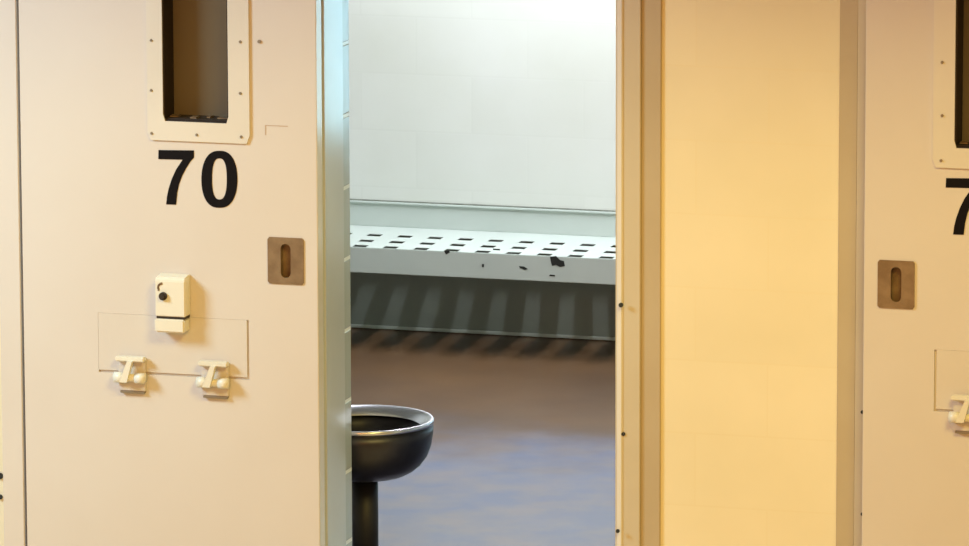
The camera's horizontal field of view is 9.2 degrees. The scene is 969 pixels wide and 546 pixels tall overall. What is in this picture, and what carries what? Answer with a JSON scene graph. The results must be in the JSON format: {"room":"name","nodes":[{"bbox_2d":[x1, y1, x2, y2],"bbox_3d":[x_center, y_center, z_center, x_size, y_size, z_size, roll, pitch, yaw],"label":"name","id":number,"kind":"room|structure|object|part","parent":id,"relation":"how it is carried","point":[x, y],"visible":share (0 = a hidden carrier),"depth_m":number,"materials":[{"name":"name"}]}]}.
{"room":"prison interior","nodes":[
{"label":"prison interior","id":0,"kind":"room"},
{"bbox_2d":[0,0,839,545],"bbox_3d":[-0.357,-0.388,16.704,12.000,2.750,0.220,3,10,16],"label":"wall","id":1,"kind":"structure","parent":0,"point":[750,135],"depth_m":16.34,"materials":[{"name":"beige paint"}]},
{"bbox_2d":[0,0,26,545],"bbox_3d":[-1.345,-0.111,16.875,0.116,2.150,0.099,3,10,16],"label":"trim","id":2,"kind":"structure","parent":1,"relation":"attached to","point":[11,245],"depth_m":16.85,"materials":[{"name":"beige paint"}]},
{"bbox_2d":[19,0,324,545],"bbox_3d":[-0.874,-0.110,16.693,0.868,2.150,0.152,3,10,16],"label":"door","id":3,"kind":"structure","parent":1,"relation":"in","point":[171,150],"depth_m":16.69,"materials":[{"name":"beige paint"}]},
{"bbox_3d":[-1.000,0.275,16.747,0.038,0.060,0.018,3,10,16],"label":"hinge arm","id":4,"kind":"part","parent":3,"relation":"part of","materials":[{"name":"beige paint"}]},
{"bbox_3d":[-0.985,0.282,16.775,0.080,0.096,0.010,3,10,16],"label":"hinge plate","id":5,"kind":"part","parent":3,"relation":"part of","materials":[{"name":"beige paint"}]},
{"bbox_3d":[-0.786,-0.432,16.638,0.183,0.007,0.074,3,10,16],"label":"window sill","id":6,"kind":"part","parent":3,"relation":"part of","materials":[{"name":"metal"}]},
{"bbox_3d":[-0.792,-0.722,16.541,0.298,0.729,0.007,3,10,16],"label":"window plate","id":7,"kind":"part","parent":3,"relation":"part of","materials":[{"name":"beige paint"}]},
{"bbox_3d":[-0.765,0.288,16.680,0.038,0.060,0.018,3,10,16],"label":"hinge arm","id":8,"kind":"part","parent":3,"relation":"part of","materials":[{"name":"beige paint"}]},
{"bbox_3d":[-0.750,0.295,16.708,0.080,0.096,0.010,3,10,16],"label":"hinge plate","id":9,"kind":"part","parent":3,"relation":"part of","materials":[{"name":"beige paint"}]},
{"bbox_3d":[-0.550,-0.034,16.594,0.105,0.131,0.004,3,10,16],"label":"flush pull","id":10,"kind":"part","parent":3,"relation":"part of","materials":[{"name":"metal"}]},
{"bbox_2d":[321,0,345,545],"bbox_3d":[-0.424,-0.083,16.704,0.016,2.150,0.169,3,10,16],"label":"trim","id":11,"kind":"structure","parent":1,"relation":"attached to","point":[331,10],"depth_m":16.70,"materials":[{"name":"grey paint"}]},
{"bbox_2d":[615,0,641,545],"bbox_3d":[0.400,-0.039,16.441,0.070,2.150,0.093,3,10,16],"label":"trim","id":12,"kind":"structure","parent":1,"relation":"attached to","point":[628,12],"depth_m":16.42,"materials":[{"name":"beige paint"}]},
{"bbox_2d":[641,0,661,545],"bbox_3d":[0.456,-0.033,16.408,0.056,2.150,0.007,3,10,16],"label":"trim","id":13,"kind":"structure","parent":1,"relation":"attached to","point":[651,84],"depth_m":16.41,"materials":[{"name":"paint"}]},
{"bbox_2d":[836,0,857,545],"bbox_3d":[0.984,-0.008,16.257,0.051,2.150,0.007,3,10,16],"label":"trim","id":14,"kind":"structure","parent":1,"relation":"attached to","point":[848,88],"depth_m":16.25,"materials":[{"name":"paint"}]},
{"bbox_2d":[854,0,865,545],"bbox_3d":[1.057,-0.003,16.231,0.104,2.150,0.017,3,10,16],"label":"trim","id":15,"kind":"structure","parent":1,"relation":"attached to","point":[861,92],"depth_m":16.24,"materials":[{"name":"beige paint"}]},
{"bbox_2d":[862,0,968,545],"bbox_3d":[1.427,-0.015,16.033,0.837,2.150,0.152,3,10,16],"label":"door","id":16,"kind":"structure","parent":1,"relation":"in","point":[915,469],"depth_m":16.10,"materials":[{"name":"beige paint"}]},
{"bbox_3d":[1.106,0.031,16.119,0.101,0.131,0.004,3,10,16],"label":"flush pull","id":17,"kind":"part","parent":16,"relation":"part of","materials":[{"name":"metal"}]},
{"bbox_3d":[1.335,-0.635,15.931,0.288,0.729,0.007,3,10,16],"label":"window plate","id":18,"kind":"part","parent":16,"relation":"part of","materials":[{"name":"beige paint"}]},
{"bbox_3d":[1.299,0.378,16.120,0.080,0.096,0.010,3,10,16],"label":"hinge plate","id":19,"kind":"part","parent":16,"relation":"part of","materials":[{"name":"beige paint"}]},
{"bbox_3d":[1.284,0.371,16.092,0.038,0.060,0.018,3,10,16],"label":"hinge arm","id":20,"kind":"part","parent":16,"relation":"part of","materials":[{"name":"beige paint"}]},
{"bbox_3d":[1.355,-0.344,16.024,0.177,0.007,0.074,3,10,16],"label":"window sill","id":21,"kind":"part","parent":16,"relation":"part of","materials":[{"name":"metal"}]},
{"bbox_2d":[348,0,615,209],"bbox_3d":[0.478,-1.030,20.886,3.850,2.550,0.150,3,10,16],"label":"wall","id":22,"kind":"structure","parent":0,"point":[484,102],"depth_m":21.02,"materials":[{"name":"white paint"}]},
{"bbox_2d":[351,327,614,545],"bbox_3d":[-0.105,0.654,19.126,4.150,0.150,4.370,3,10,16],"label":"floor","id":23,"kind":"structure","parent":0,"point":[521,452],"depth_m":19.42,"materials":[{"name":"concrete"}]},
{"bbox_2d":[351,405,433,545],"bbox_3d":[-0.345,0.655,17.309,0.401,0.484,0.401,3,10,16],"label":"stool","id":24,"kind":"object","parent":23,"relation":"on","point":[389,442],"visible":0.62,"depth_m":17.22,"materials":[{"name":"metal"}]},
{"bbox_3d":[-0.344,0.732,17.323,0.076,0.304,0.076,3,10,16],"label":"post","id":25,"kind":"part","parent":24,"relation":"part of","materials":[{"name":"metal"}]},
{"bbox_2d":[351,415,432,481],"bbox_3d":[-0.345,0.508,17.283,0.397,0.161,0.397,3,10,16],"label":"bowl","id":26,"kind":"object","parent":24,"relation":"on","point":[384,447],"depth_m":17.14,"materials":[{"name":"metal"}]},
{"bbox_2d":[350,199,615,340],"bbox_3d":[0.359,0.044,20.797,3.730,0.460,0.446,3,10,16],"label":"bench","id":27,"kind":"object","parent":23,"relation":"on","point":[415,266],"visible":0.33,"depth_m":21.06,"materials":[{"name":"grey metal"}]},
{"bbox_3d":[0.360,-0.090,20.775,3.730,0.002,0.441,3,10,16],"label":"bench seat","id":28,"kind":"part","parent":27,"relation":"part of","materials":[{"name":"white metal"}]}
]}

